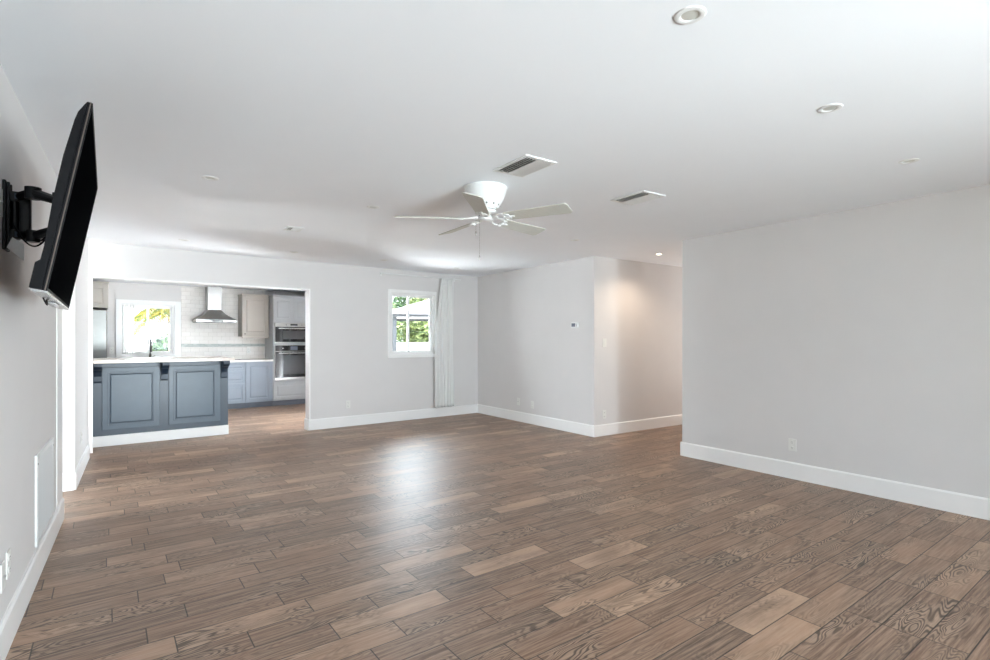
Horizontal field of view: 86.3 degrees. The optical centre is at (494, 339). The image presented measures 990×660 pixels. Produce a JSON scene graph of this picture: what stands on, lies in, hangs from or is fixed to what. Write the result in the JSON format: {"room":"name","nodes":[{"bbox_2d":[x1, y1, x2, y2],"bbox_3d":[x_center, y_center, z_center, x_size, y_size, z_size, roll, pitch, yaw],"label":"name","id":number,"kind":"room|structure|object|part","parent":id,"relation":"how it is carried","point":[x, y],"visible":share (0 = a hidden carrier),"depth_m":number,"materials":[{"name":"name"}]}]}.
{"room":"living room","nodes":[
{"label":"living room","id":0,"kind":"room"},
{"bbox_2d":[0,64,87,621],"bbox_3d":[-1.795,0.089,1.714,0.120,2.440,10.060,0,0,-34],"label":"wall","id":1,"kind":"structure","parent":0,"point":[27,324],"depth_m":2.69,"materials":[{"name":"paint"}]},
{"bbox_2d":[0,187,2,216],"bbox_3d":[-2.003,-0.561,2.141,0.013,0.115,0.070,0,0,-34],"label":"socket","id":2,"kind":"object","parent":1,"relation":"attached to","point":[1,189],"visible":1,"depth_m":2.15,"materials":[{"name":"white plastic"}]},
{"bbox_2d":[0,560,5,593],"bbox_3d":[-2.034,0.979,2.187,0.013,0.115,0.070,0,0,-34],"label":"socket","id":3,"kind":"object","parent":1,"relation":"attached to","point":[2,566],"visible":1,"depth_m":2.17,"materials":[{"name":"white plastic"}]},
{"bbox_2d":[6,548,10,579],"bbox_3d":[-2.097,0.964,2.277,0.009,0.115,0.070,0,0,-34],"label":"power outlet","id":4,"kind":"object","parent":1,"relation":"attached to","point":[8,553],"visible":1,"depth_m":2.27,"materials":[{"name":"white plastic"}]},
{"bbox_2d":[2,179,53,260],"bbox_3d":[-1.881,-0.497,2.181,0.260,0.385,0.362,0,0,-34],"label":"mount","id":5,"kind":"object","parent":1,"relation":"attached to","point":[17,206],"depth_m":2.21,"materials":[{"name":"black metal"}]},
{"bbox_3d":[-2.055,-0.521,2.227,0.022,0.290,0.090,0,0,-34],"label":"wall plate","id":6,"kind":"part","parent":5,"relation":"part of","materials":[{"name":"black metal"}]},
{"bbox_3d":[-1.932,-0.446,2.224,0.199,0.068,0.048,0,0,11],"label":"swing arm","id":7,"kind":"part","parent":5,"relation":"part of"},
{"bbox_3d":[-1.932,-0.605,2.224,0.201,0.074,0.056,0,0,11],"label":"swing arm","id":8,"kind":"part","parent":5,"relation":"part of"},
{"bbox_2d":[29,102,97,309],"bbox_3d":[-1.776,-0.463,2.216,0.162,0.666,1.225,0,0,-36],"label":"television","id":9,"kind":"object","parent":5,"relation":"attached to","point":[53,277],"visible":1,"depth_m":1.83,"materials":[{"name":"black plastic"}]},
{"bbox_3d":[-1.823,-0.158,2.182,0.044,0.009,1.220,13,-8,-36],"label":"trim","id":10,"kind":"part","parent":9,"relation":"part of","materials":[{"name":"silver metal"}]},
{"bbox_2d":[0,498,63,659],"bbox_3d":[-1.046,1.232,0.724,0.016,0.155,7.580,0,0,-34],"label":"baseboard","id":11,"kind":"structure","parent":1,"relation":"attached to","point":[11,620],"depth_m":2.60,"materials":[{"name":"white paint"}]},
{"bbox_2d":[35,437,53,546],"bbox_3d":[-2.678,0.879,3.145,0.016,0.500,0.660,0,0,-34],"label":"air vent","id":12,"kind":"object","parent":1,"relation":"in","point":[44,459],"visible":1,"depth_m":3.07,"materials":[{"name":"white metal"}]},
{"bbox_2d":[56,286,74,507],"bbox_3d":[-3.348,0.132,4.131,0.006,2.045,1.243,0,0,-34],"label":"trim","id":13,"kind":"structure","parent":1,"relation":"attached to","point":[59,312],"depth_m":3.72,"materials":[{"name":"white paint"}]},
{"bbox_2d":[63,472,73,491],"bbox_3d":[-3.715,1.232,4.563,0.121,0.155,0.017,0,0,-35],"label":"baseboard","id":14,"kind":"structure","parent":1,"relation":"attached to","point":[68,478],"depth_m":4.57,"materials":[{"name":"white paint"}]},
{"bbox_2d":[74,444,89,489],"bbox_3d":[-4.084,1.232,5.232,0.016,0.155,1.507,0,0,-34],"label":"baseboard","id":15,"kind":"structure","parent":1,"relation":"attached to","point":[79,470],"depth_m":5.03,"materials":[{"name":"white paint"}]},
{"bbox_2d":[94,281,303,357],"bbox_3d":[-5.869,0.147,10.053,4.620,2.325,0.120,0,0,-38],"label":"wall","id":16,"kind":"structure","parent":0,"point":[116,290],"depth_m":9.48,"materials":[{"name":"paint"}]},
{"bbox_2d":[93,281,108,309],"bbox_3d":[-6.932,-0.738,8.670,0.940,0.425,0.722,0,0,-38],"label":"upper cabinet","id":17,"kind":"object","parent":16,"relation":"attached to","point":[100,289],"visible":0.26,"depth_m":8.62,"materials":[{"name":"beige paint"}]},
{"bbox_2d":[109,347,113,353],"bbox_3d":[-6.741,0.189,9.286,0.070,0.115,0.009,0,0,-38],"label":"power outlet","id":18,"kind":"object","parent":16,"relation":"attached to","point":[111,349],"visible":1,"depth_m":9.28,"materials":[{"name":"white plastic"}]},
{"bbox_2d":[116,299,180,357],"bbox_3d":[-6.330,-0.186,9.665,0.995,1.060,0.120,0,0,-38],"label":"window","id":19,"kind":"structure","parent":16,"relation":"in","point":[175,309],"depth_m":9.70,"materials":[{"name":"white paint"}]},
{"bbox_2d":[122,305,134,353],"bbox_3d":[-6.563,-0.186,9.447,0.190,0.870,0.014,0,0,-38],"label":"curtain","id":20,"kind":"object","parent":19,"relation":"hanging from","point":[127,310],"visible":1,"depth_m":9.45,"materials":[{"name":"fabric"}]},
{"bbox_3d":[-6.494,-0.186,9.557,0.395,0.850,0.022,0,0,-38],"label":"sash","id":21,"kind":"part","parent":19,"relation":"part of","materials":[{"name":"glass"}]},
{"bbox_3d":[-6.226,-0.186,9.799,0.395,0.850,0.022,0,0,-38],"label":"sash","id":22,"kind":"part","parent":19,"relation":"part of","materials":[{"name":"glass"}]},
{"bbox_3d":[-5.975,-0.186,9.881,0.040,0.910,0.020,0,0,-38],"label":"frame","id":23,"kind":"part","parent":19,"relation":"part of","materials":[{"name":"white paint"}]},
{"bbox_2d":[192,286,236,322],"bbox_3d":[-5.339,-0.670,10.058,0.690,0.687,0.503,0,0,-38],"label":"range hood","id":24,"kind":"object","parent":16,"relation":"attached to","point":[213,313],"visible":1,"depth_m":10.02,"materials":[{"name":"metal"}]},
{"bbox_3d":[-5.342,-0.330,10.062,0.660,0.006,0.475,0,0,-38],"label":"filter panel","id":25,"kind":"part","parent":24,"relation":"part of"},
{"bbox_2d":[181,286,264,358],"bbox_3d":[-5.761,-0.314,10.053,2.610,1.399,0.014,0,0,-38],"label":"backsplash","id":26,"kind":"structure","parent":16,"relation":"attached to","point":[197,339],"depth_m":10.28,"materials":[{"name":"tile"}]},
{"bbox_2d":[238,294,268,337],"bbox_3d":[-4.827,-0.466,10.560,0.511,0.870,0.346,0,0,-38],"label":"upper cabinet","id":27,"kind":"object","parent":16,"relation":"attached to","point":[253,309],"visible":1,"depth_m":10.43,"materials":[{"name":"beige paint"}]},
{"bbox_3d":[-4.827,-0.883,10.560,0.511,0.035,0.346,0,0,-38],"label":"cornice","id":28,"kind":"part","parent":27,"relation":"part of","materials":[{"name":"beige paint"}]},
{"bbox_3d":[-4.730,-0.048,10.440,0.500,0.035,0.022,0,0,-38],"label":"light rail","id":29,"kind":"part","parent":27,"relation":"part of","materials":[{"name":"beige paint"}]},
{"bbox_2d":[93,279,304,292],"bbox_3d":[-4.701,-1.076,8.630,4.700,0.120,3.800,0,0,-38],"label":"ceiling","id":30,"kind":"structure","parent":0,"point":[101,280],"depth_m":9.87,"materials":[{"name":"paint"}]},
{"bbox_2d":[88,242,477,452],"bbox_3d":[-2.803,0.089,7.628,6.450,2.440,0.120,0,0,-38],"label":"wall","id":31,"kind":"structure","parent":0,"point":[349,361],"depth_m":7.96,"materials":[{"name":"paint"}]},
{"bbox_2d":[92,276,309,452],"bbox_3d":[-3.717,0.286,6.941,2.518,2.046,0.173,0,0,-38],"label":"trim","id":32,"kind":"structure","parent":31,"relation":"attached to","point":[307,291],"depth_m":7.62,"materials":[{"name":"white paint"}]},
{"bbox_2d":[304,418,309,430],"bbox_3d":[-2.741,1.232,7.698,0.016,0.155,0.186,0,0,-38],"label":"baseboard","id":33,"kind":"structure","parent":31,"relation":"attached to","point":[306,421],"depth_m":7.67,"materials":[{"name":"white paint"}]},
{"bbox_2d":[310,404,477,429],"bbox_3d":[-1.492,1.232,8.570,3.025,0.155,0.016,0,0,-38],"label":"baseboard","id":34,"kind":"structure","parent":31,"relation":"attached to","point":[334,422],"depth_m":8.41,"materials":[{"name":"white paint"}]},
{"bbox_2d":[387,289,436,357],"bbox_3d":[-1.374,-0.261,8.714,0.920,1.100,0.135,0,0,-38],"label":"window","id":35,"kind":"structure","parent":31,"relation":"in","point":[432,296],"depth_m":8.71,"materials":[{"name":"white paint"}]},
{"bbox_3d":[-1.547,-0.261,8.609,0.332,0.934,0.022,0,0,-38],"label":"sash","id":36,"kind":"part","parent":35,"relation":"part of","materials":[{"name":"glass"}]},
{"bbox_3d":[-1.343,0.262,8.675,0.920,0.055,0.035,0,0,-38],"label":"sill","id":37,"kind":"part","parent":35,"relation":"part of","materials":[{"name":"white paint"}]},
{"bbox_3d":[-1.275,-0.261,8.854,0.447,0.934,0.022,0,0,-38],"label":"sash","id":38,"kind":"part","parent":35,"relation":"part of","materials":[{"name":"glass"}]},
{"bbox_2d":[380,272,460,281],"bbox_3d":[-1.214,-1.043,8.738,1.532,0.060,0.096,0,0,-38],"label":"curtain rod","id":39,"kind":"object","parent":31,"relation":"attached to","point":[381,273],"visible":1,"depth_m":8.64,"materials":[{"name":"white metal"}]},
{"bbox_2d":[435,278,453,407],"bbox_3d":[-0.862,0.044,8.973,0.398,2.199,0.053,0,0,-38],"label":"curtain","id":40,"kind":"object","parent":39,"relation":"hanging from","point":[444,373],"visible":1,"depth_m":8.98,"materials":[{"name":"fabric"}]},
{"bbox_2d":[0,0,989,276],"bbox_3d":[1.648,-1.206,4.464,9.020,0.150,10.920,0,0,-35],"label":"ceiling","id":41,"kind":"structure","parent":0,"point":[309,115],"depth_m":2.63,"materials":[{"name":"paint"}]},
{"bbox_2d":[201,176,218,180],"bbox_3d":[-1.991,-1.128,3.690,0.108,0.006,0.108,0,0,-35],"label":"recessed light","id":42,"kind":"object","parent":41,"relation":"in","point":[211,178],"visible":1,"depth_m":3.69,"materials":[{"name":"white plastic"}]},
{"bbox_2d":[283,226,303,231],"bbox_3d":[-2.047,-1.122,5.366,0.160,0.018,0.200,0,0,-35],"label":"recessed light","id":43,"kind":"object","parent":41,"relation":"in","point":[288,228],"visible":1,"depth_m":5.34,"materials":[{"name":"white plastic"}]},
{"bbox_2d":[366,205,378,208],"bbox_3d":[-1.039,-1.128,4.495,0.108,0.006,0.108,0,0,-35],"label":"recessed light","id":44,"kind":"object","parent":41,"relation":"in","point":[369,206],"visible":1,"depth_m":4.49,"materials":[{"name":"white plastic"}]},
{"bbox_2d":[394,181,571,259],"bbox_3d":[-0.062,-0.864,3.957,1.269,0.534,1.286,0,0,-35],"label":"ceiling fan","id":45,"kind":"object","parent":41,"relation":"hanging from","point":[485,197],"visible":1,"depth_m":3.81,"materials":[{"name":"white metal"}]},
{"bbox_3d":[-0.481,-0.899,3.876,0.500,0.041,0.133,0,0,-7],"label":"blade","id":46,"kind":"part","parent":45,"relation":"part of","materials":[{"name":"laminate"}]},
{"bbox_3d":[-0.288,-0.899,4.277,0.137,0.041,0.503,0,0,-35],"label":"blade","id":47,"kind":"part","parent":45,"relation":"part of","materials":[{"name":"laminate"}]},
{"bbox_3d":[-0.116,-0.899,3.511,0.133,0.041,0.500,0,0,6],"label":"blade","id":48,"kind":"part","parent":45,"relation":"part of","materials":[{"name":"laminate"}]},
{"bbox_3d":[-0.115,-0.782,3.929,0.005,0.302,0.004,0,0,-35],"label":"pull chain","id":49,"kind":"part","parent":45,"relation":"part of","materials":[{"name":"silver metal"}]},
{"bbox_3d":[-0.069,-0.927,3.924,0.160,0.096,0.160,0,0,-35],"label":"motor","id":50,"kind":"part","parent":45,"relation":"part of","materials":[{"name":"white metal"}]},
{"bbox_3d":[0.211,-0.899,4.230,0.133,0.041,0.500,0,0,42],"label":"blade","id":51,"kind":"part","parent":45,"relation":"part of","materials":[{"name":"laminate"}]},
{"bbox_3d":[0.292,-0.899,3.720,0.500,0.041,0.133,0,0,29],"label":"blade","id":52,"kind":"part","parent":45,"relation":"part of","materials":[{"name":"laminate"}]},
{"bbox_2d":[493,154,556,176],"bbox_3d":[0.190,-1.122,3.434,0.250,0.018,0.360,0,0,-35],"label":"ceiling vent","id":53,"kind":"object","parent":41,"relation":"in","point":[525,165],"visible":1,"depth_m":3.40,"materials":[{"name":"white metal"}]},
{"bbox_2d":[610,190,665,204],"bbox_3d":[1.136,-1.122,4.202,0.260,0.017,0.340,0,0,-35],"label":"ceiling vent","id":54,"kind":"object","parent":41,"relation":"in","point":[642,196],"visible":1,"depth_m":4.17,"materials":[{"name":"white metal"}]},
{"bbox_2d":[674,5,706,24],"bbox_3d":[0.679,-1.128,1.838,0.108,0.006,0.108,0,0,-35],"label":"recessed light","id":55,"kind":"object","parent":41,"relation":"in","point":[691,14],"visible":1,"depth_m":1.83,"materials":[{"name":"white plastic"}]},
{"bbox_2d":[817,103,842,112],"bbox_3d":[1.634,-1.128,2.575,0.108,0.006,0.108,0,0,-35],"label":"recessed light","id":56,"kind":"object","parent":41,"relation":"in","point":[828,108],"visible":1,"depth_m":2.57,"materials":[{"name":"white plastic"}]},
{"bbox_2d":[898,158,919,163],"bbox_3d":[2.617,-1.128,3.339,0.108,0.006,0.108,0,0,-35],"label":"recessed light","id":57,"kind":"object","parent":41,"relation":"in","point":[911,160],"visible":1,"depth_m":3.33,"materials":[{"name":"white plastic"}]},
{"bbox_2d":[5,404,989,659],"bbox_3d":[-0.606,1.384,5.461,11.600,0.150,15.120,0,0,-35],"label":"floor","id":58,"kind":"structure","parent":0,"point":[472,536],"depth_m":3.19,"materials":[{"name":"brown wood"}]},
{"bbox_2d":[93,309,106,357],"bbox_3d":[-6.915,0.399,8.628,0.915,1.780,0.811,0,0,-38],"label":"refrigerator","id":59,"kind":"object","parent":58,"relation":"on","point":[99,316],"visible":0.06,"depth_m":8.57,"materials":[{"name":"metal"}]},
{"bbox_2d":[93,361,229,447],"bbox_3d":[-4.422,0.794,7.032,1.511,1.031,0.790,0,0,-38],"label":"base cabinet","id":60,"kind":"object","parent":58,"relation":"on","point":[133,403],"visible":0.9,"depth_m":6.82,"materials":[{"name":"blue wood"}]},
{"bbox_3d":[-4.575,0.727,6.650,0.598,0.765,0.030,0,0,-38],"label":"panel","id":61,"kind":"part","parent":60,"relation":"part of","materials":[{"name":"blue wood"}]},
{"bbox_3d":[-4.481,1.245,7.107,1.511,0.128,0.599,0,0,-38],"label":"baseboard","id":62,"kind":"part","parent":60,"relation":"part of","materials":[{"name":"white paint"}]},
{"bbox_2d":[93,356,234,363],"bbox_3d":[-4.357,0.258,6.955,1.506,0.038,0.980,0,0,-38],"label":"countertop","id":63,"kind":"structure","parent":60,"relation":"on","point":[194,358],"depth_m":6.71,"materials":[{"name":"stone"}]},
{"bbox_3d":[-4.022,0.727,7.085,0.605,0.765,0.030,0,0,-38],"label":"panel","id":64,"kind":"part","parent":60,"relation":"part of","materials":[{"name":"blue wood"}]},
{"bbox_2d":[228,362,244,408],"bbox_3d":[-5.091,0.867,10.189,0.382,0.885,0.575,0,0,-38],"label":"base cabinet","id":65,"kind":"object","parent":58,"relation":"on","point":[236,370],"visible":0.51,"depth_m":9.99,"materials":[{"name":"grey paint"}]},
{"bbox_3d":[-4.919,1.006,9.972,0.373,0.357,0.020,0,0,-38],"label":"drawer","id":66,"kind":"part","parent":65,"relation":"part of","materials":[{"name":"grey paint"}]},
{"bbox_3d":[-4.919,0.703,9.972,0.373,0.232,0.020,0,0,-38],"label":"drawer","id":67,"kind":"part","parent":65,"relation":"part of","materials":[{"name":"grey paint"}]},
{"bbox_3d":[-4.919,0.507,9.972,0.373,0.145,0.020,0,0,-38],"label":"drawer","id":68,"kind":"part","parent":65,"relation":"part of","materials":[{"name":"grey paint"}]},
{"bbox_2d":[245,361,272,407],"bbox_3d":[-4.742,0.867,10.463,0.500,0.885,0.575,0,0,-38],"label":"base cabinet","id":69,"kind":"object","parent":58,"relation":"on","point":[258,375],"visible":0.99,"depth_m":10.24,"materials":[{"name":"grey paint"}]},
{"bbox_2d":[265,295,304,405],"bbox_3d":[-4.227,0.209,10.860,0.798,2.200,0.587,0,0,-38],"label":"tall cabinet","id":70,"kind":"object","parent":58,"relation":"on","point":[282,308],"visible":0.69,"depth_m":10.58,"materials":[{"name":"grey paint"}]},
{"bbox_3d":[-4.213,-0.606,10.526,0.388,0.470,0.020,0,0,-38],"label":"door","id":71,"kind":"part","parent":70,"relation":"part of","materials":[{"name":"grey paint"}]},
{"bbox_3d":[-4.227,-0.871,10.860,0.798,0.040,0.587,0,0,-38],"label":"cornice","id":72,"kind":"part","parent":70,"relation":"part of","materials":[{"name":"grey paint"}]},
{"bbox_3d":[-4.059,1.009,10.646,0.778,0.350,0.020,0,0,-38],"label":"drawer","id":73,"kind":"part","parent":70,"relation":"part of","materials":[{"name":"grey paint"}]},
{"bbox_2d":[274,345,304,380],"bbox_3d":[-4.187,0.454,10.804,0.734,0.700,0.570,0,0,-38],"label":"oven","id":74,"kind":"object","parent":70,"relation":"in","point":[289,360],"visible":0.62,"depth_m":10.56,"materials":[{"name":"metal"}]},
{"bbox_3d":[-4.046,0.777,10.630,0.720,0.047,0.018,0,0,-38],"label":"trim","id":75,"kind":"part","parent":74,"relation":"part of","materials":[{"name":"metal"}]},
{"bbox_3d":[-4.048,0.168,10.632,0.720,0.112,0.012,0,0,-38],"label":"control panel","id":76,"kind":"part","parent":74,"relation":"part of","materials":[{"name":"black glass"}]},
{"bbox_2d":[274,323,304,343],"bbox_3d":[-4.187,-0.133,10.804,0.734,0.415,0.570,0,0,-38],"label":"microwave oven","id":77,"kind":"object","parent":70,"relation":"in","point":[284,333],"visible":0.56,"depth_m":10.56,"materials":[{"name":"metal"}]},
{"bbox_3d":[-4.046,0.059,10.630,0.720,0.022,0.018,0,0,-38],"label":"trim","id":78,"kind":"part","parent":77,"relation":"part of","materials":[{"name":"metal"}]},
{"bbox_3d":[-4.045,-0.108,10.628,0.720,0.304,0.022,0,0,-38],"label":"door","id":79,"kind":"part","parent":77,"relation":"part of","materials":[{"name":"black glass"}]},
{"bbox_3d":[-4.048,-0.299,10.632,0.720,0.067,0.012,0,0,-38],"label":"control panel","id":80,"kind":"part","parent":77,"relation":"part of","materials":[{"name":"metal"}]},
{"bbox_3d":[-3.904,-0.606,10.768,0.384,0.470,0.020,0,0,-38],"label":"door","id":81,"kind":"part","parent":70,"relation":"part of","materials":[{"name":"grey paint"}]},
{"bbox_3d":[-5.920,0.867,9.539,1.715,0.885,0.575,0,0,-38],"label":"cabinet","id":82,"kind":"object","parent":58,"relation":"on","visible":0},
{"bbox_2d":[230,359,272,361],"bbox_3d":[-5.574,0.404,9.810,2.615,0.038,0.624,0,0,-38],"label":"countertop","id":83,"kind":"structure","parent":82,"relation":"on","point":[240,360],"depth_m":10.21,"materials":[{"name":"white stone"}]},
{"bbox_2d":[149,338,153,356],"bbox_3d":[-6.162,0.180,9.492,0.107,0.411,0.220,0,0,-38],"label":"kitchen faucet","id":84,"kind":"object","parent":83,"relation":"on","point":[150,342],"visible":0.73,"depth_m":9.44,"materials":[{"name":"silver metal"}]},
{"bbox_2d":[478,257,587,423],"bbox_3d":[0.487,0.089,8.457,0.120,2.440,2.927,0,0,-35],"label":"wall","id":85,"kind":"structure","parent":0,"point":[529,350],"depth_m":8.15,"materials":[{"name":"paint"}]},
{"bbox_2d":[478,404,593,436],"bbox_3d":[0.508,1.232,8.306,0.016,0.155,2.898,0,0,-35],"label":"baseboard","id":86,"kind":"structure","parent":85,"relation":"attached to","point":[559,424],"depth_m":8.05,"materials":[{"name":"white paint"}]},
{"bbox_2d":[571,322,578,327],"bbox_3d":[1.118,-0.206,7.408,0.030,0.084,0.136,0,0,-35],"label":"thermostat","id":87,"kind":"object","parent":85,"relation":"attached to","point":[573,324],"visible":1,"depth_m":7.38,"materials":[{"name":"white plastic"}]},
{"bbox_2d":[588,256,681,424],"bbox_3d":[2.562,0.089,8.036,3.060,2.440,0.120,0,0,-35],"label":"wall","id":88,"kind":"structure","parent":0,"point":[636,306],"depth_m":7.55,"materials":[{"name":"paint"}]},
{"bbox_2d":[602,410,605,418],"bbox_3d":[1.495,1.019,7.223,0.070,0.115,0.009,0,0,-35],"label":"power outlet","id":89,"kind":"object","parent":88,"relation":"attached to","point":[603,411],"visible":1,"depth_m":7.21,"materials":[{"name":"white plastic"}]},
{"bbox_2d":[602,339,606,346],"bbox_3d":[1.499,0.039,7.225,0.075,0.115,0.010,0,0,-35],"label":"light switch","id":90,"kind":"object","parent":88,"relation":"attached to","point":[604,341],"visible":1,"depth_m":7.22,"materials":[{"name":"white plastic"}]},
{"bbox_2d":[593,414,681,436],"bbox_3d":[2.594,1.232,7.976,3.076,0.155,0.016,0,0,-35],"label":"baseboard","id":91,"kind":"structure","parent":88,"relation":"attached to","point":[658,422],"depth_m":7.57,"materials":[{"name":"white paint"}]},
{"bbox_2d":[682,184,989,498],"bbox_3d":[3.964,0.089,3.412,0.120,2.440,6.320,0,0,-35],"label":"wall","id":92,"kind":"structure","parent":0,"point":[860,337],"depth_m":4.57,"materials":[{"name":"paint"}]},
{"bbox_2d":[788,438,795,451],"bbox_3d":[2.804,0.991,4.981,0.009,0.115,0.070,0,0,-35],"label":"power outlet","id":93,"kind":"object","parent":92,"relation":"attached to","point":[791,442],"visible":1,"depth_m":4.98,"materials":[{"name":"white plastic"}]},
{"bbox_2d":[680,442,989,519],"bbox_3d":[3.903,1.232,3.381,0.016,0.155,6.335,0,0,-35],"label":"baseboard","id":94,"kind":"structure","parent":92,"relation":"attached to","point":[954,502],"depth_m":4.55,"materials":[{"name":"white paint"}]},
{"label":"outside","id":95,"kind":"structure","parent":0,"visible":0},
{"bbox_3d":[-5.319,1.584,12.122,55.000,0.150,54.000,0,0,-35],"label":"ground","id":96,"kind":"structure","parent":95,"visible":0},
{"bbox_2d":[134,308,167,350],"bbox_3d":[-11.273,0.174,16.762,7.000,2.670,3.650,0,0,-38],"label":"house","id":97,"kind":"structure","parent":96,"relation":"on","point":[138,345],"depth_m":15.62,"materials":[{"name":"white paint"}]},
{"bbox_2d":[134,308,169,350],"bbox_3d":[-7.928,0.329,12.893,2.042,2.368,2.299,0,0,-38],"label":"palm tree","id":98,"kind":"object","parent":96,"relation":"on","point":[153,313],"visible":0.34,"depth_m":12.45,"materials":[{"name":"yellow plant"}]},
{"bbox_2d":[146,332,167,350],"bbox_3d":[-9.303,0.643,14.815,1.593,1.772,1.185,0,0,21],"label":"shrub","id":99,"kind":"object","parent":96,"relation":"on","point":[161,344],"visible":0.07,"depth_m":14.44,"materials":[{"name":"green plant"}]},
{"bbox_2d":[393,304,401,341],"bbox_3d":[-4.772,-0.395,20.623,2.321,3.815,1.762,0,0,-29],"label":"shrub","id":100,"kind":"object","parent":96,"relation":"on","point":[398,322],"visible":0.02,"depth_m":20.76,"materials":[{"name":"green plant"}]},
{"bbox_2d":[393,296,411,341],"bbox_3d":[-4.072,-0.990,25.330,2.683,5.004,3.032,0,0,-38],"label":"shrub","id":101,"kind":"object","parent":96,"relation":"on","point":[400,302],"visible":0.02,"depth_m":24.74,"materials":[{"name":"green plant"}]},
{"bbox_2d":[393,300,428,350],"bbox_3d":[-1.480,0.079,15.779,3.440,2.860,3.440,0,0,-11],"label":"gazebo","id":102,"kind":"object","parent":96,"relation":"on","point":[419,311],"visible":0.07,"depth_m":14.02,"materials":[{"name":"paint"}]},
{"bbox_3d":[-2.662,0.449,14.018,0.100,2.120,0.100,0,0,-11],"label":"post","id":103,"kind":"part","parent":102,"relation":"part of","materials":[{"name":"paint"}]},
{"bbox_2d":[397,342,428,350],"bbox_3d":[-2.437,0.799,18.866,10.500,1.420,0.150,0,0,-38],"label":"wall","id":104,"kind":"structure","parent":96,"relation":"on","point":[401,346],"depth_m":18.45,"materials":[{"name":"white paint"}]},
{"bbox_2d":[399,298,428,341],"bbox_3d":[-2.999,-0.395,22.120,1.965,3.814,2.298,0,0,-38],"label":"shrub","id":105,"kind":"object","parent":96,"relation":"on","point":[418,330],"visible":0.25,"depth_m":21.63,"materials":[{"name":"green plant"}]}
]}

